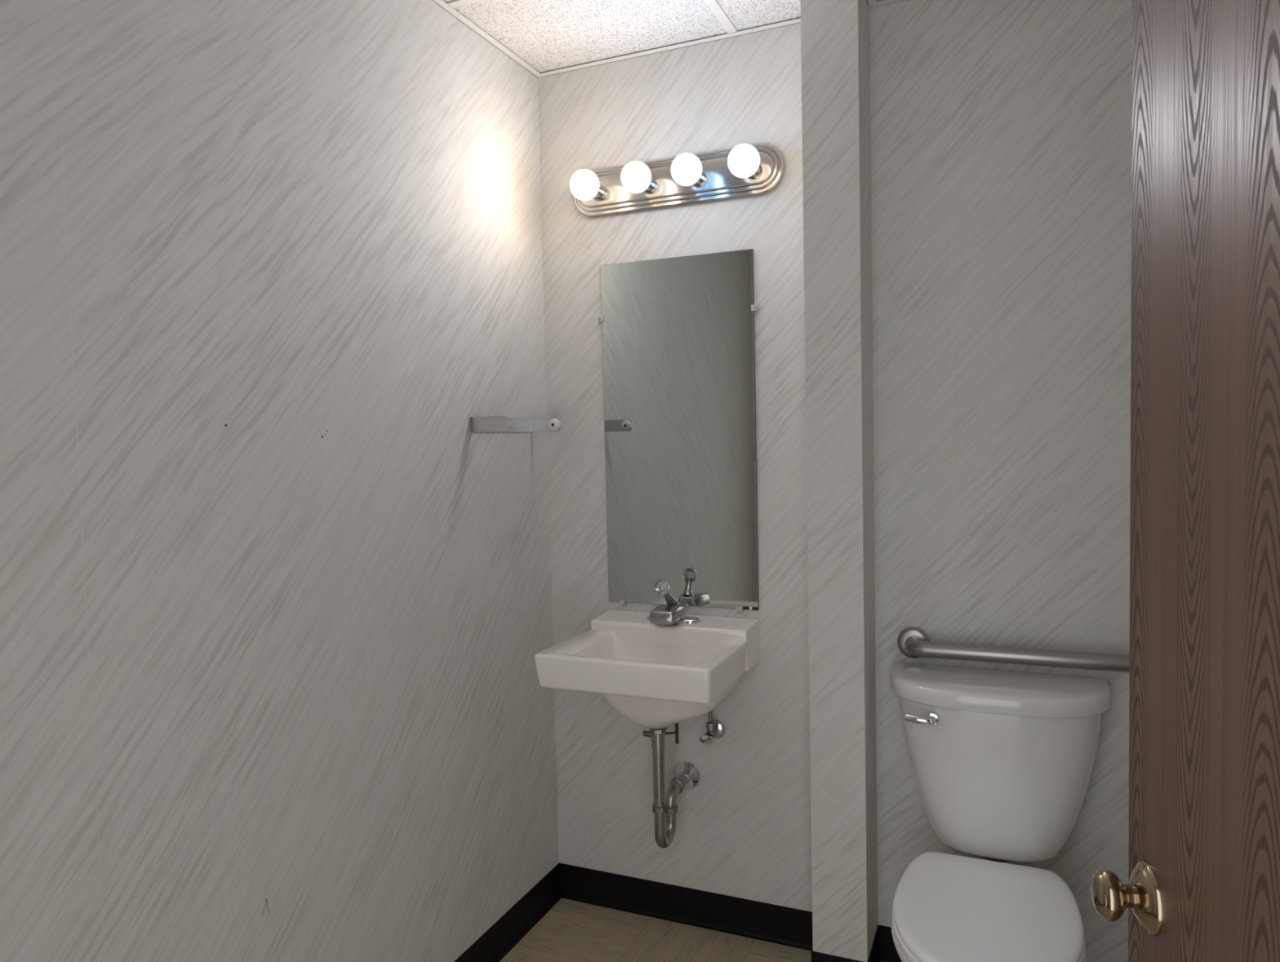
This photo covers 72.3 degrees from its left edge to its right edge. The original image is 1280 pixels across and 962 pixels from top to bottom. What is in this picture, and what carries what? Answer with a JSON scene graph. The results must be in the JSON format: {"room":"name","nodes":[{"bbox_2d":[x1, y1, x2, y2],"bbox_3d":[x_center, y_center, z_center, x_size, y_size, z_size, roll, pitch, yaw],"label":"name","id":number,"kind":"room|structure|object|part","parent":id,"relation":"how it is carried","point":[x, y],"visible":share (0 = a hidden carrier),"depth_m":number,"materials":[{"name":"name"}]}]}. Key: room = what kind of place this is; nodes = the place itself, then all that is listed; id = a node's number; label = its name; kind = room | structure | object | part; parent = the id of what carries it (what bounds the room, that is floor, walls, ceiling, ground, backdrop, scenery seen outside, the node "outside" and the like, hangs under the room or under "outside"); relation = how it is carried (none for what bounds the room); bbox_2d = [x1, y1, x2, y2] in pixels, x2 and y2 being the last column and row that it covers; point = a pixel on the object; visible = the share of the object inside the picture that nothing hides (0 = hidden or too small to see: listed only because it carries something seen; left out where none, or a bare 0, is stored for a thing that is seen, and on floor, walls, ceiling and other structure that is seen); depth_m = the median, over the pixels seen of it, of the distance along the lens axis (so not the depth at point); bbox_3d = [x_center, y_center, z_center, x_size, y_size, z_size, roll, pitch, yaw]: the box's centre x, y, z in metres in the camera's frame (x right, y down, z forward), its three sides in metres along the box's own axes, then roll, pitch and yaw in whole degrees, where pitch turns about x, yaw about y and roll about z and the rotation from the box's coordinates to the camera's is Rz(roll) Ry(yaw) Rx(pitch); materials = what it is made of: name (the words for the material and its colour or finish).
{"room":"public restroom","nodes":[
{"label":"public restroom","id":0,"kind":"room"},
{"bbox_2d":[0,0,559,961],"bbox_3d":[-0.756,0.036,1.579,0.101,2.550,2.430,0,3,23],"label":"wall","id":1,"kind":"structure","parent":0,"point":[275,618],"depth_m":1.61,"materials":[{"name":"paint"}]},
{"bbox_2d":[432,0,543,77],"bbox_3d":[-0.723,-1.118,1.509,0.020,0.026,2.210,0,3,23],"label":"trim","id":2,"kind":"structure","parent":1,"relation":"attached to","point":[442,3],"depth_m":2.26,"materials":[{"name":"white metal"}]},
{"bbox_2d":[453,862,561,961],"bbox_3d":[-0.674,1.259,1.625,0.012,0.101,2.210,0,3,23],"label":"baseboard","id":3,"kind":"structure","parent":1,"relation":"attached to","point":[499,940],"depth_m":2.41,"materials":[{"name":"black plastic"}]},
{"bbox_2d":[470,416,560,432],"bbox_3d":[-0.319,-0.151,2.331,0.108,0.039,0.307,0,3,23],"label":"paper towel holder","id":4,"kind":"object","parent":1,"relation":"attached to","point":[481,424],"visible":1,"depth_m":2.40,"materials":[{"name":"silver metal"}]},
{"bbox_3d":[-0.377,-0.143,2.196,0.107,0.039,0.011,0,3,23],"label":"arm","id":5,"kind":"part","parent":4,"relation":"part of","materials":[{"name":"silver metal"}]},
{"bbox_3d":[-0.367,-0.150,2.352,0.004,0.039,0.293,0,3,23],"label":"plate","id":6,"kind":"part","parent":4,"relation":"part of","materials":[{"name":"silver metal"}]},
{"bbox_3d":[-0.265,-0.158,2.469,0.097,0.039,0.011,0,3,23],"label":"arm","id":7,"kind":"part","parent":4,"relation":"part of","materials":[{"name":"silver metal"}]},
{"bbox_2d":[499,898,811,961],"bbox_3d":[0.089,1.351,1.236,1.720,0.080,2.330,0,3,23],"label":"floor","id":8,"kind":"structure","parent":0,"point":[571,931],"depth_m":2.39,"materials":[{"name":"brown tile"}]},
{"bbox_2d":[889,662,1111,961],"bbox_3d":[0.732,0.868,1.816,0.478,0.800,0.687,0,3,23],"label":"toilet","id":9,"kind":"object","parent":8,"relation":"on","point":[1002,762],"visible":1,"depth_m":1.90,"materials":[{"name":"white ceramic"}]},
{"bbox_3d":[0.623,0.534,1.964,0.060,0.019,0.019,0,3,29],"label":"flush lever","id":10,"kind":"part","parent":9,"relation":"part of","materials":[{"name":"silver metal"}]},
{"bbox_3d":[0.677,0.876,1.720,0.352,0.016,0.464,0,3,23],"label":"seat","id":11,"kind":"part","parent":9,"relation":"part of","materials":[{"name":"white plastic"}]},
{"bbox_3d":[0.678,0.855,1.721,0.350,0.020,0.471,0,3,23],"label":"seat lid","id":12,"kind":"part","parent":9,"relation":"part of","materials":[{"name":"white plastic"}]},
{"bbox_3d":[0.697,1.078,1.765,0.358,0.387,0.530,0,3,23],"label":"bowl","id":13,"kind":"part","parent":9,"relation":"part of","materials":[{"name":"white ceramic"}]},
{"bbox_3d":[0.820,0.673,2.020,0.447,0.358,0.216,0,3,23],"label":"tank","id":14,"kind":"part","parent":9,"relation":"part of","materials":[{"name":"white ceramic"}]},
{"bbox_3d":[0.812,0.478,2.004,0.478,0.044,0.238,0,3,23],"label":"tank lid","id":15,"kind":"part","parent":9,"relation":"part of","materials":[{"name":"white ceramic"}]},
{"bbox_2d":[442,0,884,73],"bbox_3d":[0.052,-1.198,1.160,1.920,0.180,2.430,0,3,23],"label":"ceiling","id":16,"kind":"structure","parent":0,"point":[547,35],"depth_m":2.21,"materials":[{"name":"white tile"}]},
{"bbox_2d":[537,0,1132,961],"bbox_3d":[0.540,-0.026,2.288,1.720,2.550,0.100,0,3,23],"label":"wall","id":17,"kind":"structure","parent":0,"point":[1001,131],"depth_m":2.16,"materials":[{"name":"paint"}]},
{"bbox_2d":[533,609,759,728],"bbox_3d":[0.031,0.505,2.253,0.457,0.247,0.420,0,3,23],"label":"sink","id":18,"kind":"object","parent":17,"relation":"attached to","point":[654,676],"visible":1,"depth_m":2.17,"materials":[{"name":"white ceramic"}]},
{"bbox_2d":[642,722,700,848],"bbox_3d":[0.084,0.776,2.347,0.082,0.367,0.234,0,3,23],"label":"trap","id":19,"kind":"object","parent":18,"relation":"attached to","point":[686,775],"visible":0.87,"depth_m":2.27,"materials":[{"name":"grey metal"}]},
{"bbox_3d":[0.026,0.656,2.269,0.036,0.017,0.017,0,3,30],"label":"pivot arm","id":20,"kind":"part","parent":19,"relation":"part of","materials":[{"name":"silver metal"}]},
{"bbox_3d":[0.078,0.664,2.304,0.006,0.026,0.087,0,3,31],"label":"pivot rod","id":21,"kind":"part","parent":19,"relation":"part of","materials":[{"name":"silver metal"}]},
{"bbox_2d":[647,579,700,626],"bbox_3d":[0.079,0.321,2.348,0.152,0.120,0.125,0,3,23],"label":"faucet","id":22,"kind":"object","parent":18,"relation":"on","point":[664,615],"visible":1,"depth_m":2.32,"materials":[{"name":"silver metal"}]},
{"bbox_3d":[0.059,0.285,2.334,0.040,0.045,0.045,0,3,23],"label":"handle knob","id":23,"kind":"part","parent":22,"relation":"part of","materials":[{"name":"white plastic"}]},
{"bbox_3d":[0.074,0.354,2.338,0.068,0.039,0.100,0,3,23],"label":"spout","id":24,"kind":"part","parent":22,"relation":"part of","materials":[{"name":"silver metal"}]},
{"bbox_3d":[0.080,0.319,2.363,0.032,0.059,0.058,1,3,35],"label":"handle stem","id":25,"kind":"part","parent":22,"relation":"part of","materials":[{"name":"silver metal"}]},
{"bbox_3d":[0.091,0.374,2.377,0.152,0.010,0.053,0,3,23],"label":"plate","id":26,"kind":"part","parent":22,"relation":"part of","materials":[{"name":"silver metal"}]},
{"bbox_2d":[540,17,800,76],"bbox_3d":[0.079,-1.176,2.354,0.785,0.026,0.020,0,3,23],"label":"trim","id":27,"kind":"structure","parent":17,"relation":"attached to","point":[797,20],"depth_m":2.35,"materials":[{"name":"white metal"}]},
{"bbox_2d":[569,143,784,217],"bbox_3d":[0.064,-0.806,2.309,0.607,0.127,0.155,0,3,23],"label":"vanity light","id":28,"kind":"object","parent":17,"relation":"attached to","point":[743,171],"visible":1,"depth_m":2.31,"materials":[{"name":"silver metal"}]},
{"bbox_3d":[-0.147,-0.798,2.365,0.080,0.080,0.092,0,3,23],"label":"bulb","id":29,"kind":"part","parent":28,"relation":"part of","materials":[{"name":"white glass"}]},
{"bbox_2d":[592,184,605,200],"bbox_3d":[-0.123,-0.801,2.420,0.045,0.045,0.046,0,3,23],"label":"socket","id":30,"kind":"object","parent":28,"relation":"attached to","point":[601,196],"depth_m":2.42,"materials":[{"name":"silver metal"}]},
{"bbox_3d":[-0.008,-0.798,2.306,0.080,0.080,0.092,0,3,23],"label":"bulb","id":31,"kind":"part","parent":28,"relation":"part of","materials":[{"name":"white glass"}]},
{"bbox_2d":[643,177,656,194],"bbox_3d":[0.015,-0.801,2.360,0.045,0.045,0.046,0,3,23],"label":"socket","id":32,"kind":"object","parent":28,"relation":"attached to","point":[651,189],"depth_m":2.36,"materials":[{"name":"silver metal"}]},
{"bbox_3d":[0.122,-0.798,2.250,0.080,0.080,0.092,0,3,23],"label":"bulb","id":33,"kind":"part","parent":28,"relation":"part of","materials":[{"name":"white glass"}]},
{"bbox_2d":[692,170,705,186],"bbox_3d":[0.145,-0.801,2.304,0.045,0.045,0.046,0,3,23],"label":"socket","id":34,"kind":"object","parent":28,"relation":"attached to","point":[701,182],"depth_m":2.31,"materials":[{"name":"silver metal"}]},
{"bbox_3d":[0.261,-0.798,2.190,0.080,0.080,0.092,0,3,23],"label":"bulb","id":35,"kind":"part","parent":28,"relation":"part of","materials":[{"name":"white glass"}]},
{"bbox_2d":[747,164,761,178],"bbox_3d":[0.284,-0.802,2.244,0.045,0.045,0.046,0,3,23],"label":"socket","id":36,"kind":"object","parent":28,"relation":"attached to","point":[757,175],"depth_m":2.25,"materials":[{"name":"silver metal"}]},
{"bbox_2d":[597,248,759,613],"bbox_3d":[0.103,-0.125,2.409,0.469,0.969,0.012,0,3,23],"label":"mirror","id":37,"kind":"object","parent":17,"relation":"attached to","point":[678,339],"visible":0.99,"depth_m":2.40,"materials":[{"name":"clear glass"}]},
{"bbox_2d":[559,863,813,951],"bbox_3d":[0.124,1.200,2.476,0.799,0.101,0.012,0,3,23],"label":"baseboard","id":38,"kind":"structure","parent":17,"relation":"attached to","point":[759,921],"depth_m":2.47,"materials":[{"name":"black plastic"}]},
{"bbox_2d":[699,711,725,744],"bbox_3d":[0.193,0.638,2.375,0.054,0.151,0.084,0,3,23],"label":"shutoff valve","id":39,"kind":"object","parent":17,"relation":"attached to","point":[716,729],"visible":0.88,"depth_m":2.36,"materials":[{"name":"silver metal"}]},
{"bbox_3d":[0.181,0.692,2.350,0.040,0.025,0.024,0,3,23],"label":"handle","id":40,"kind":"part","parent":39,"relation":"part of","materials":[{"name":"silver metal"}]},
{"bbox_2d":[868,0,906,8],"bbox_3d":[0.920,-1.177,1.992,0.783,0.026,0.020,0,3,23],"label":"trim","id":41,"kind":"structure","parent":17,"relation":"attached to","point":[886,2],"depth_m":2.13,"materials":[{"name":"white metal"}]},
{"bbox_2d":[879,925,902,961],"bbox_3d":[0.976,1.199,2.109,0.780,0.101,0.012,0,3,23],"label":"baseboard","id":42,"kind":"structure","parent":17,"relation":"attached to","point":[887,951],"depth_m":2.26,"materials":[{"name":"black plastic"}]},
{"bbox_2d":[897,626,1129,672],"bbox_3d":[0.954,0.406,2.037,0.695,0.077,0.077,0,3,23],"label":"grab bar","id":43,"kind":"object","parent":17,"relation":"attached to","point":[913,642],"visible":0.59,"depth_m":2.04,"materials":[{"name":"silver metal"}]},
{"bbox_2d":[800,0,878,961],"bbox_3d":[0.495,-0.019,2.157,0.132,2.550,0.176,0,3,23],"label":"wall","id":44,"kind":"structure","parent":0,"point":[835,46],"depth_m":2.08,"materials":[{"name":"paint"}]},
{"bbox_2d":[811,924,879,961],"bbox_3d":[0.520,1.204,2.210,0.156,0.101,0.188,0,3,23],"label":"baseboard","id":45,"kind":"structure","parent":44,"relation":"attached to","point":[816,957],"depth_m":2.15,"materials":[{"name":"black plastic"}]},
{"bbox_2d":[866,0,876,4],"bbox_3d":[0.535,-1.172,2.062,0.020,0.026,0.156,0,3,23],"label":"trim","id":46,"kind":"structure","parent":44,"relation":"attached to","point":[869,2],"depth_m":2.13,"materials":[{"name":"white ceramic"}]},
{"bbox_3d":[0.355,0.334,-0.025,0.040,2.060,0.095,0,3,23],"label":"trim","id":47,"kind":"structure","parent":0,"visible":0},
{"bbox_2d":[1090,0,1279,961],"bbox_3d":[0.416,0.314,0.462,0.096,2.032,0.925,-1,3,11],"label":"door","id":48,"kind":"structure","parent":47,"relation":"attached to","point":[1203,886],"depth_m":0.73,"materials":[{"name":"brown wood"}]},
{"bbox_3d":[0.471,0.410,0.867,0.042,0.048,0.048,-1,3,11],"label":"knob","id":49,"kind":"part","parent":48,"relation":"part of","materials":[{"name":"gold metal"}]}
]}

